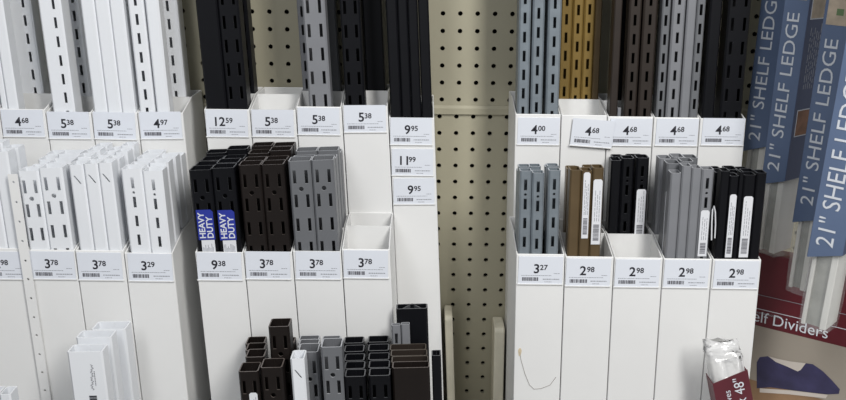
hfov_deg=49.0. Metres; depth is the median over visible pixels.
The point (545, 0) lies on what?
shelf rail
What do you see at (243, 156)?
shelf rail
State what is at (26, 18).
shelf rail
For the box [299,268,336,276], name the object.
print
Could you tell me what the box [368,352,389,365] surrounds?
shelf rail
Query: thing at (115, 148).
shelf rail
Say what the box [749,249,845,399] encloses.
box
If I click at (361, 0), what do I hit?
shelf rail
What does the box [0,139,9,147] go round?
shelf rail
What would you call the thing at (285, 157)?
shelf rail
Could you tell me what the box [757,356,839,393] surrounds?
print
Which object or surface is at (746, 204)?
print
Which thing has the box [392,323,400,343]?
shelf rail
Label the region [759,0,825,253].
package
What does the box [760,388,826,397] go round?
print
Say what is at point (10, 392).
shelf rail
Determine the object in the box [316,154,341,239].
shelf rail
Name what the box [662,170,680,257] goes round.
shelf rail
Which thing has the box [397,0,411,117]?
shelf rail
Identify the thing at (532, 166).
shelf rail
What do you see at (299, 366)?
shelf rail
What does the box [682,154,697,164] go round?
shelf rail
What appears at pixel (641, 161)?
shelf rail
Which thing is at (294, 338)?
shelf rail
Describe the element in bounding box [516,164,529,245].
shelf rail
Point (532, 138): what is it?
bin
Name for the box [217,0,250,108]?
shelf rail
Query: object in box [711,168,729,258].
shelf rail
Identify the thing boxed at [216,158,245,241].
shelf rail
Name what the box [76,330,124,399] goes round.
rail
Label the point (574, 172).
shelf rail
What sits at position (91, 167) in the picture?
shelf rail
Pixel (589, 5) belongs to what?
shelf rail
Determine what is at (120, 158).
shelf rail
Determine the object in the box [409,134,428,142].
print
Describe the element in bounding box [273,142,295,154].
shelf rail
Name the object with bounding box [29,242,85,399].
bin
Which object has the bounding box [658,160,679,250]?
shelf rail
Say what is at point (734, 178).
shelf rail
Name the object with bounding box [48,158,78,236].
shelf rail
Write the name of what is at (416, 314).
shelf rail
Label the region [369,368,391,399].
shelf rail
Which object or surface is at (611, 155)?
shelf rail
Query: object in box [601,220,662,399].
bin
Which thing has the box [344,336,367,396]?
shelf rail
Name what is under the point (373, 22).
shelf rail
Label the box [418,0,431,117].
shelf rail
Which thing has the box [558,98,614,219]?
bin
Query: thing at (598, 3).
shelf rail
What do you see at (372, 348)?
shelf rail
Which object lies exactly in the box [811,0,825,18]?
print
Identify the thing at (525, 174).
shelf rail
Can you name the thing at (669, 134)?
bin
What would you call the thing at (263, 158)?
shelf rail
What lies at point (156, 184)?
shelf rail
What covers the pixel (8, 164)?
shelf rail
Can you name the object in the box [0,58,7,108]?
shelf rail
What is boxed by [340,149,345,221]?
shelf rail
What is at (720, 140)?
bin
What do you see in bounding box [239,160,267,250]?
shelf rail
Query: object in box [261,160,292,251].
shelf rail
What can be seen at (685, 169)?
shelf rail
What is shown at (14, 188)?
strip
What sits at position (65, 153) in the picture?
shelf rail
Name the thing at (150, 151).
shelf rail
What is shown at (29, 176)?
shelf rail
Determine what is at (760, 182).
shelf rail
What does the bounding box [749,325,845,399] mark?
picture
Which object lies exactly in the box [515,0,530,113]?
shelf rail
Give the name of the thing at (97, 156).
shelf rail
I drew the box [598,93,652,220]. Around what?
bin
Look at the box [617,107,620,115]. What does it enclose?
shelf rail
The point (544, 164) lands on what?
shelf rail
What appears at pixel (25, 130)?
print
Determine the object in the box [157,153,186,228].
shelf rail
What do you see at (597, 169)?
shelf rail
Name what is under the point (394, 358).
shelf rail
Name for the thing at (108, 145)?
shelf rail
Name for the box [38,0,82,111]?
shelf rail
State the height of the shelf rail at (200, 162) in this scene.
1.248 m
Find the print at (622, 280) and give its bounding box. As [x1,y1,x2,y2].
[618,276,655,284]
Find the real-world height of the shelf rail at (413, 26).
1.834 m
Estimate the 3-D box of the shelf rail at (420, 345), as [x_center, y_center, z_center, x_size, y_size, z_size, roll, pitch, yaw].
[-0.003,0.682,1.334,0.088,1.031,0.018,1,16,0]
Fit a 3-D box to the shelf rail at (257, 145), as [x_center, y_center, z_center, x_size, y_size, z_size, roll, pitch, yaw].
[-0.196,0.528,1.447,0.084,1.261,0.025,1,16,0]
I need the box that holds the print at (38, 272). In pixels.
[34,268,72,276]
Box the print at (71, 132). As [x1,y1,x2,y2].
[67,128,86,136]
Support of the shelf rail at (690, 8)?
in the bin at (669, 134)
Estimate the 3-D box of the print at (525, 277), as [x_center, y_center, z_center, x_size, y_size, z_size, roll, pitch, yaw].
[0.152,0.101,1.207,0.050,0.012,0.001,1,16,0]
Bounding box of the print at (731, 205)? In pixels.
[728,202,734,234]
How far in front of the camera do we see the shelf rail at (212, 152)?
1.28 m
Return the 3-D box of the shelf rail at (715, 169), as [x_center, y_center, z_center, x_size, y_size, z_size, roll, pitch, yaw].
[0.390,0.560,1.379,0.017,1.247,0.022,0,16,1]
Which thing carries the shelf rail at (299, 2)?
in the bin at (317, 126)
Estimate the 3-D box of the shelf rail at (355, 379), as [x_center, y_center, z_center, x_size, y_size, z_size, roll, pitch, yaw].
[-0.066,0.703,1.269,0.066,1.027,0.020,1,16,0]
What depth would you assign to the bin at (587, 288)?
1.23 m
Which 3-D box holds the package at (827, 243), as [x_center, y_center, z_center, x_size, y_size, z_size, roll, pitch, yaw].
[0.516,-0.102,1.099,0.062,0.559,0.052,15,21,40]
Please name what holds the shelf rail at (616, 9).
in the bin at (631, 135)
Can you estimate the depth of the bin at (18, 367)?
1.24 m
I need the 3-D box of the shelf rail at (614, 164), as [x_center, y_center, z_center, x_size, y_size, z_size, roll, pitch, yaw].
[0.262,0.546,1.416,0.015,1.252,0.022,0,16,1]
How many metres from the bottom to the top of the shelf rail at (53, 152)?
1.246 m
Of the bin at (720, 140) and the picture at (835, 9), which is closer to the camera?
the picture at (835, 9)
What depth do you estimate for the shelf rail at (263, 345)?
1.20 m
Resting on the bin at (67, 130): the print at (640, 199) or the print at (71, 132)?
the print at (71, 132)
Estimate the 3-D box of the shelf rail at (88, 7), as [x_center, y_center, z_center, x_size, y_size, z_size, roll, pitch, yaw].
[-0.435,0.243,1.400,0.084,1.830,0.024,1,16,0]
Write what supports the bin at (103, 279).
on the floor
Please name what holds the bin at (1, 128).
on the floor
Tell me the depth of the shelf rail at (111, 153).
1.26 m
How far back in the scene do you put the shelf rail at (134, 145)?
1.27 m
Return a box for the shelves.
[702,337,752,399]
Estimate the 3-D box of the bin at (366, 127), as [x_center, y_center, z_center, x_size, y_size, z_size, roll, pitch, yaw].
[-0.056,0.483,1.510,0.122,1.330,0.117,1,16,0]
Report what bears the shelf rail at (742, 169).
in the bin at (734, 283)
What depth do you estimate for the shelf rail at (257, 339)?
1.23 m
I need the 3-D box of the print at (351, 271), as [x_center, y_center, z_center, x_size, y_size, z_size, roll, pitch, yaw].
[-0.074,0.093,1.207,0.049,0.012,0.001,1,16,0]
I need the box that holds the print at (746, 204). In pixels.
[743,201,749,235]
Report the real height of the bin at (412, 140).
1.315 m
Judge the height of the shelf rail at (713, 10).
1.850 m
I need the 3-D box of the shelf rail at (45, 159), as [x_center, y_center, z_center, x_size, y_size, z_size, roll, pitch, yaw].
[-0.484,0.540,1.424,0.071,1.245,0.025,1,16,0]
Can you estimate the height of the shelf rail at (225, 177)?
1.252 m
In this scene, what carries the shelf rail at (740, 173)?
in the bin at (734, 283)
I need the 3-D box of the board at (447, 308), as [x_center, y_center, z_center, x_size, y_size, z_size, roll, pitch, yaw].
[0.058,0.642,1.590,0.057,0.981,0.054,1,16,0]
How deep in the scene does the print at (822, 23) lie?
1.23 m
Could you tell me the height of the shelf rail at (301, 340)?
1.038 m
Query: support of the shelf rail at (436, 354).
in the trough
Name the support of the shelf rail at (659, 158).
in the bin at (685, 283)
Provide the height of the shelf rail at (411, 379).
1.038 m
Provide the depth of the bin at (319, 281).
1.22 m
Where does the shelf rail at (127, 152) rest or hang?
in the bin at (103, 279)
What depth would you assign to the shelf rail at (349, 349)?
1.20 m
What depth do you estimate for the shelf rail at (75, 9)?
1.32 m
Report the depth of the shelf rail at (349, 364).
1.16 m
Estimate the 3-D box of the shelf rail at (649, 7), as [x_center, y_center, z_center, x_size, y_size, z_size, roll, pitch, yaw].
[0.308,0.263,1.400,0.049,1.805,0.024,1,16,0]
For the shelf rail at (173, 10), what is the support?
in the bin at (183, 129)
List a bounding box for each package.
[743,0,784,207]
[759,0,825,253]
[788,0,845,291]
[801,41,845,330]
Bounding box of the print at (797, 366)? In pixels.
[770,357,805,370]
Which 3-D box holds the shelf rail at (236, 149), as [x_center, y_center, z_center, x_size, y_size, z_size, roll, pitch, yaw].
[-0.231,0.530,1.448,0.085,1.256,0.025,1,16,0]
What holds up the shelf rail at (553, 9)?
in the bin at (532, 138)
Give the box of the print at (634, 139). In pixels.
[630,135,648,143]
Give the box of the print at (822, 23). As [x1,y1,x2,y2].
[803,23,822,88]
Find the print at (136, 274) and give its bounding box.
[132,270,169,278]
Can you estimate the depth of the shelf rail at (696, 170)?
1.19 m
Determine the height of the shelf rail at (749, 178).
1.250 m
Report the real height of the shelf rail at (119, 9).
1.851 m
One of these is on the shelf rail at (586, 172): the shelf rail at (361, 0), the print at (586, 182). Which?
the print at (586, 182)
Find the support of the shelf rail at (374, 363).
in the trough
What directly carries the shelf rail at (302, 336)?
in the trough
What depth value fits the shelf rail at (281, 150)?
1.24 m
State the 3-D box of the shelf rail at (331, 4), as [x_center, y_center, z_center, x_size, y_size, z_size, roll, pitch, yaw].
[-0.111,0.227,1.452,0.097,1.838,0.024,1,16,0]
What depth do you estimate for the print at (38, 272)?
1.21 m
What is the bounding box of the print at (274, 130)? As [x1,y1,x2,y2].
[270,126,290,134]
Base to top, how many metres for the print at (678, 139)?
0.012 m
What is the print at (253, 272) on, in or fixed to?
on the bin at (270, 275)
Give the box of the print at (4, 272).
[0,268,20,276]
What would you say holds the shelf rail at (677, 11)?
in the bin at (669, 134)
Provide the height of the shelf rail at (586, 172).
1.253 m
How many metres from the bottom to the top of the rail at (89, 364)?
1.055 m
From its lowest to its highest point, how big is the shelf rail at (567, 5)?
1.850 m
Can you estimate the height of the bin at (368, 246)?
1.166 m
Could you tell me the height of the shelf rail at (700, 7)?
1.818 m
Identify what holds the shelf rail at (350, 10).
in the bin at (366, 127)
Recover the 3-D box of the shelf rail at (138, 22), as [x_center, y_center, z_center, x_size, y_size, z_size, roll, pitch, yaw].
[-0.370,0.234,1.400,0.087,1.849,0.030,1,16,0]
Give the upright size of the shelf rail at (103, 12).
1.808 m
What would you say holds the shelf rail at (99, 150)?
in the bin at (103, 279)
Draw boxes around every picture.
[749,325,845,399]
[794,108,809,136]
[826,0,845,25]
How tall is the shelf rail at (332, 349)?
1.066 m
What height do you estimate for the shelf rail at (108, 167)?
1.257 m
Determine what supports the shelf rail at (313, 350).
in the trough
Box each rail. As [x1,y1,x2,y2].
[0,0,24,108]
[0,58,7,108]
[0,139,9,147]
[0,148,27,247]
[0,197,8,247]
[0,386,18,399]
[5,144,26,170]
[9,0,50,92]
[18,166,50,249]
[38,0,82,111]
[38,155,57,163]
[39,163,78,249]
[47,149,70,154]
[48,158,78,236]
[58,149,85,157]
[67,344,113,399]
[68,0,92,95]
[69,160,94,249]
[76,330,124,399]
[77,152,96,159]
[80,0,107,111]
[84,159,108,249]
[86,146,105,154]
[92,321,139,399]
[93,155,110,158]
[95,0,122,111]
[95,142,112,150]
[98,158,126,249]
[102,151,115,155]
[108,146,120,150]
[109,0,139,112]
[109,155,128,240]
[115,148,133,164]
[121,141,139,160]
[121,164,151,252]
[128,0,156,111]
[131,161,149,166]
[136,154,159,160]
[142,149,165,153]
[143,166,174,252]
[145,0,173,111]
[149,158,179,243]
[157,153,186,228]
[163,0,190,96]
[169,152,191,222]
[189,165,219,251]
[195,161,217,165]
[196,0,227,108]
[201,156,224,160]
[206,149,226,155]
[211,163,244,251]
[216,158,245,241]
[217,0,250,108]
[224,154,246,160]
[226,145,250,156]
[238,362,262,399]
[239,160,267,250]
[242,0,257,93]
[244,156,266,160]
[245,336,268,357]
[245,342,267,354]
[245,349,267,362]
[248,149,269,156]
[252,142,274,149]
[260,358,287,399]
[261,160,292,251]
[265,155,293,241]
[268,318,293,399]
[269,146,293,157]
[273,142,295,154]
[288,156,317,250]
[290,350,309,399]
[293,337,296,349]
[295,147,318,154]
[297,0,307,90]
[298,335,323,388]
[298,339,323,391]
[298,343,323,399]
[302,0,333,106]
[311,155,340,250]
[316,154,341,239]
[317,146,344,227]
[321,335,340,343]
[321,338,345,399]
[327,0,341,90]
[340,0,366,104]
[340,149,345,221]
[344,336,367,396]
[344,345,366,378]
[345,353,365,362]
[345,361,365,371]
[345,369,367,399]
[361,0,366,89]
[362,0,386,90]
[368,335,388,345]
[368,344,389,356]
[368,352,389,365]
[368,360,390,368]
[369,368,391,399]
[385,0,401,116]
[390,343,425,387]
[390,349,427,399]
[391,355,428,399]
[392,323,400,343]
[392,361,430,399]
[396,303,428,358]
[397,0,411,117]
[401,322,409,343]
[407,0,421,117]
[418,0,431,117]
[431,350,441,399]
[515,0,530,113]
[515,168,517,239]
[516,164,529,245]
[517,168,531,253]
[528,0,544,113]
[529,164,540,169]
[530,170,543,253]
[542,0,545,97]
[542,0,561,113]
[542,164,545,253]
[543,163,558,253]
[545,167,560,253]
[559,0,572,98]
[563,165,574,231]
[565,166,580,255]
[569,0,583,98]
[578,167,591,255]
[580,0,594,98]
[588,164,603,256]
[591,0,601,98]
[605,157,621,233]
[607,0,622,115]
[610,154,620,157]
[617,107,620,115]
[618,0,626,99]
[618,155,633,233]
[621,0,641,116]
[630,154,648,233]
[635,0,657,116]
[651,155,670,233]
[652,0,670,116]
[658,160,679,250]
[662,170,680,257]
[663,0,685,116]
[669,153,683,159]
[675,163,691,257]
[678,0,696,117]
[678,158,693,164]
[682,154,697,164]
[685,165,701,258]
[688,0,705,117]
[695,166,713,258]
[698,0,722,117]
[708,168,717,251]
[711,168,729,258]
[713,0,750,117]
[722,166,736,169]
[723,173,738,258]
[728,169,736,173]
[732,170,743,258]
[736,172,755,258]
[739,168,752,171]
[748,170,766,258]
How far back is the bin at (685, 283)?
1.23 m
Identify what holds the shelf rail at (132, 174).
in the bin at (164, 292)
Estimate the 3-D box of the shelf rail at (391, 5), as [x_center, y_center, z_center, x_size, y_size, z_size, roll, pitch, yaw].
[-0.023,0.243,1.403,0.098,1.837,0.036,1,16,0]
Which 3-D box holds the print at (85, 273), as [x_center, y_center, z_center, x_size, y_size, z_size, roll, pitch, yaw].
[-0.420,0.096,1.211,0.049,0.012,0.001,1,16,0]
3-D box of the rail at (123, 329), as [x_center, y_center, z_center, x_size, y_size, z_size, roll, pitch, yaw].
[-0.386,0.667,1.331,0.044,1.056,0.026,-1,16,1]
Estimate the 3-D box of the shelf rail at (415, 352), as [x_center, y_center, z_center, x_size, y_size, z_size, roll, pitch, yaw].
[-0.002,0.688,1.313,0.087,1.033,0.018,1,16,0]
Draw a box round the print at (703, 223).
[701,221,706,239]
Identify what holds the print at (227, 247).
attached to the shelf rail at (225, 177)
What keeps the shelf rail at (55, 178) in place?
in the bin at (55, 272)
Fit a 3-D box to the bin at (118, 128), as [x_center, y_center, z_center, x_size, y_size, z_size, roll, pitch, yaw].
[-0.408,0.485,1.514,0.110,1.318,0.117,1,16,0]
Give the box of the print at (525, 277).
[521,273,559,281]
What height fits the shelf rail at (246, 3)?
1.834 m
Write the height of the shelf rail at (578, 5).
1.812 m
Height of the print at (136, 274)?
0.012 m
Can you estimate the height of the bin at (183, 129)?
1.319 m
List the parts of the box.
picture shelf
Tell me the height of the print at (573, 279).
0.012 m
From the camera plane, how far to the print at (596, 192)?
1.18 m
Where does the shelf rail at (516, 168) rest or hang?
in the bin at (535, 281)
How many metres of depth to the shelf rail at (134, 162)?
1.23 m
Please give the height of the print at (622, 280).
0.012 m
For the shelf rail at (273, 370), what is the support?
in the trough
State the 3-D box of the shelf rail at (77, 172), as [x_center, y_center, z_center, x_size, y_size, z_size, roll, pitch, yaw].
[-0.423,0.554,1.362,0.064,1.254,0.025,1,16,0]
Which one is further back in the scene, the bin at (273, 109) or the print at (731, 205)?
the bin at (273, 109)
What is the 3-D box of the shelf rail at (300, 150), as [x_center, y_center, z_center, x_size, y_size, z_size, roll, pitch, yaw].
[-0.133,0.537,1.420,0.085,1.261,0.025,1,16,0]
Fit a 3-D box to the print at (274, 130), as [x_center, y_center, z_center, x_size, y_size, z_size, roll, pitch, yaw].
[-0.207,-0.096,1.283,0.049,0.012,0.001,1,16,0]
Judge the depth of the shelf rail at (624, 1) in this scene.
1.31 m
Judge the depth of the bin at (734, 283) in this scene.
1.22 m
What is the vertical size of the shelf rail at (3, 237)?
1.272 m
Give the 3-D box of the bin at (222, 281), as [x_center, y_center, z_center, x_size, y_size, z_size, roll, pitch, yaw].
[-0.243,0.596,1.419,0.114,1.160,0.125,1,16,0]
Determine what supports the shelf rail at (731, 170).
in the bin at (734, 283)
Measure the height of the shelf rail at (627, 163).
1.255 m
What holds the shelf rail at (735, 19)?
in the bin at (720, 140)
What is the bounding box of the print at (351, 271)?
[347,267,384,275]
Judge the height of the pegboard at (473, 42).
0.664 m
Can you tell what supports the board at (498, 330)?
on the floor
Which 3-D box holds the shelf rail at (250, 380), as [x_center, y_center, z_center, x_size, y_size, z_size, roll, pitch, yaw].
[-0.194,0.698,1.271,0.065,1.032,0.027,1,16,0]
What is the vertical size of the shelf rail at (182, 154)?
1.244 m
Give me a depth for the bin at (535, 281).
1.23 m
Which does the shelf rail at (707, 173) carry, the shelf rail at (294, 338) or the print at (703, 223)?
the print at (703, 223)
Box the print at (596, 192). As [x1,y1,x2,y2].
[594,190,599,220]
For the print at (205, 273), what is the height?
0.012 m
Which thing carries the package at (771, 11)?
hanging from the hook
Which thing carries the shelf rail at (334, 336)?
in the trough
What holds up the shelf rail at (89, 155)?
in the bin at (103, 279)
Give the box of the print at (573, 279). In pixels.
[569,275,606,283]
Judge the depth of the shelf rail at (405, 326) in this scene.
1.20 m
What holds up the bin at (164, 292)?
on the floor
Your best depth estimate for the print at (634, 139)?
1.28 m
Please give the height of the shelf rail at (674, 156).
1.258 m
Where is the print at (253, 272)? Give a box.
[249,268,286,276]
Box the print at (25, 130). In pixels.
[21,126,40,134]
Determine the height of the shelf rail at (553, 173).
1.253 m
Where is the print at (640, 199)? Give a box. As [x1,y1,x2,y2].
[637,196,643,221]
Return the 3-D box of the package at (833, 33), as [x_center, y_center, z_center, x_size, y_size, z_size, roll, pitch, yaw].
[0.520,-0.133,1.174,0.050,0.542,0.035,-13,23,-40]
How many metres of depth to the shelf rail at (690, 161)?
1.20 m
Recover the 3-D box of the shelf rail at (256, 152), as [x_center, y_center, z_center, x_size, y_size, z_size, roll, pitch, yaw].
[-0.196,0.538,1.421,0.084,1.257,0.025,1,16,0]
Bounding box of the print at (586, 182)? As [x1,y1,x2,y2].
[584,180,588,214]
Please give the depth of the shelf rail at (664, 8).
1.26 m
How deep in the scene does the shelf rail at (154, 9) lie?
1.26 m
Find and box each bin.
[0,93,52,165]
[0,104,3,138]
[0,241,45,399]
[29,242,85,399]
[46,96,95,150]
[75,239,142,399]
[92,107,141,154]
[125,216,210,399]
[138,90,206,215]
[195,242,251,399]
[204,87,262,149]
[244,240,299,357]
[250,87,302,149]
[293,214,347,341]
[296,85,348,214]
[342,84,397,303]
[342,212,396,399]
[389,95,443,399]
[503,91,560,399]
[506,217,564,399]
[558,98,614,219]
[559,219,613,399]
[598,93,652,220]
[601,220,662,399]
[645,221,711,399]
[647,94,698,220]
[697,98,745,167]
[700,248,760,399]
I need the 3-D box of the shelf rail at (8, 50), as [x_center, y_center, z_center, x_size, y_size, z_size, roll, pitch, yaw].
[-0.555,0.241,1.401,0.081,1.831,0.024,1,16,0]
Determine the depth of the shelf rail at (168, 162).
1.23 m
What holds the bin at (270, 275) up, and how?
on the floor
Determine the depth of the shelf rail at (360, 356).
1.18 m
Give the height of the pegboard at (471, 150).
1.274 m
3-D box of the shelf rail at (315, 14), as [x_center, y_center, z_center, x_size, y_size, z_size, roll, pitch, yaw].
[-0.127,0.253,1.404,0.112,1.815,0.030,1,16,0]
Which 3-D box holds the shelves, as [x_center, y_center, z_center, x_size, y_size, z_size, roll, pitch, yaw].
[0.514,0.682,1.325,0.323,1.058,0.032,1,16,0]
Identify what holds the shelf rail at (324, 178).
in the bin at (319, 281)
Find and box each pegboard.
[182,0,760,116]
[204,113,797,399]
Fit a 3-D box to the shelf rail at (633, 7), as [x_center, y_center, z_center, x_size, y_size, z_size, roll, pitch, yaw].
[0.288,0.264,1.400,0.047,1.804,0.024,1,16,0]
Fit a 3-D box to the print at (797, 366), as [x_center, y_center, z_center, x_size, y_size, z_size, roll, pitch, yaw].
[0.527,0.237,1.347,0.052,0.015,0.001,12,20,35]
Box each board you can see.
[444,305,454,399]
[491,317,504,399]
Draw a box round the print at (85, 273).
[81,269,119,277]
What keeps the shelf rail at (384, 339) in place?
in the trough
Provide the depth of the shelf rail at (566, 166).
1.25 m
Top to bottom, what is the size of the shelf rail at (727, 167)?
1.242 m
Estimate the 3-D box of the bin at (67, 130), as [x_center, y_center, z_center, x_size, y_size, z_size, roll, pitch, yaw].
[-0.471,0.484,1.514,0.110,1.318,0.117,1,16,0]
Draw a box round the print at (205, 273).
[201,269,238,277]
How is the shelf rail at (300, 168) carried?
in the bin at (319, 281)
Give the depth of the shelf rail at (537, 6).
1.26 m
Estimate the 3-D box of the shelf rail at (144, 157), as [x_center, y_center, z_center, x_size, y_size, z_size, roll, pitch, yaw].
[-0.352,0.540,1.423,0.072,1.248,0.025,1,16,0]
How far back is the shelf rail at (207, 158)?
1.26 m
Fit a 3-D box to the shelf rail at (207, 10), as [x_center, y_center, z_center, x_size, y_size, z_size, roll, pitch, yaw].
[-0.271,0.231,1.399,0.112,1.857,0.030,1,16,0]
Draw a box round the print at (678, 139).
[674,135,694,143]
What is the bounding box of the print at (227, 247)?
[224,244,234,251]
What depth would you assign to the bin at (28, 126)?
1.29 m
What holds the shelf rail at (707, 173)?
in the bin at (685, 283)
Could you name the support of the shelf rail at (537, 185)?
in the bin at (535, 281)
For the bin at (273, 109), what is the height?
1.324 m
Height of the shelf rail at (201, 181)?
1.250 m
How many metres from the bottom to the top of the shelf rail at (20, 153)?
1.268 m
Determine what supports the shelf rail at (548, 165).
in the bin at (535, 281)
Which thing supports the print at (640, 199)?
on the shelf rail at (641, 161)
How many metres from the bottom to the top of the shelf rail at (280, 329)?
1.078 m
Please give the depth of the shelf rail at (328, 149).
1.25 m
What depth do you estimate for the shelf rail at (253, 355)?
1.16 m
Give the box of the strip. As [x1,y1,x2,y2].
[7,174,50,399]
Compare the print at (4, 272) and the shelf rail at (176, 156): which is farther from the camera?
the shelf rail at (176, 156)
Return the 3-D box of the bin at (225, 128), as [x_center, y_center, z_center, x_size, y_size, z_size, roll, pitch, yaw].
[-0.246,0.484,1.512,0.122,1.324,0.117,1,16,0]
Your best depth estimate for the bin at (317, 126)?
1.28 m

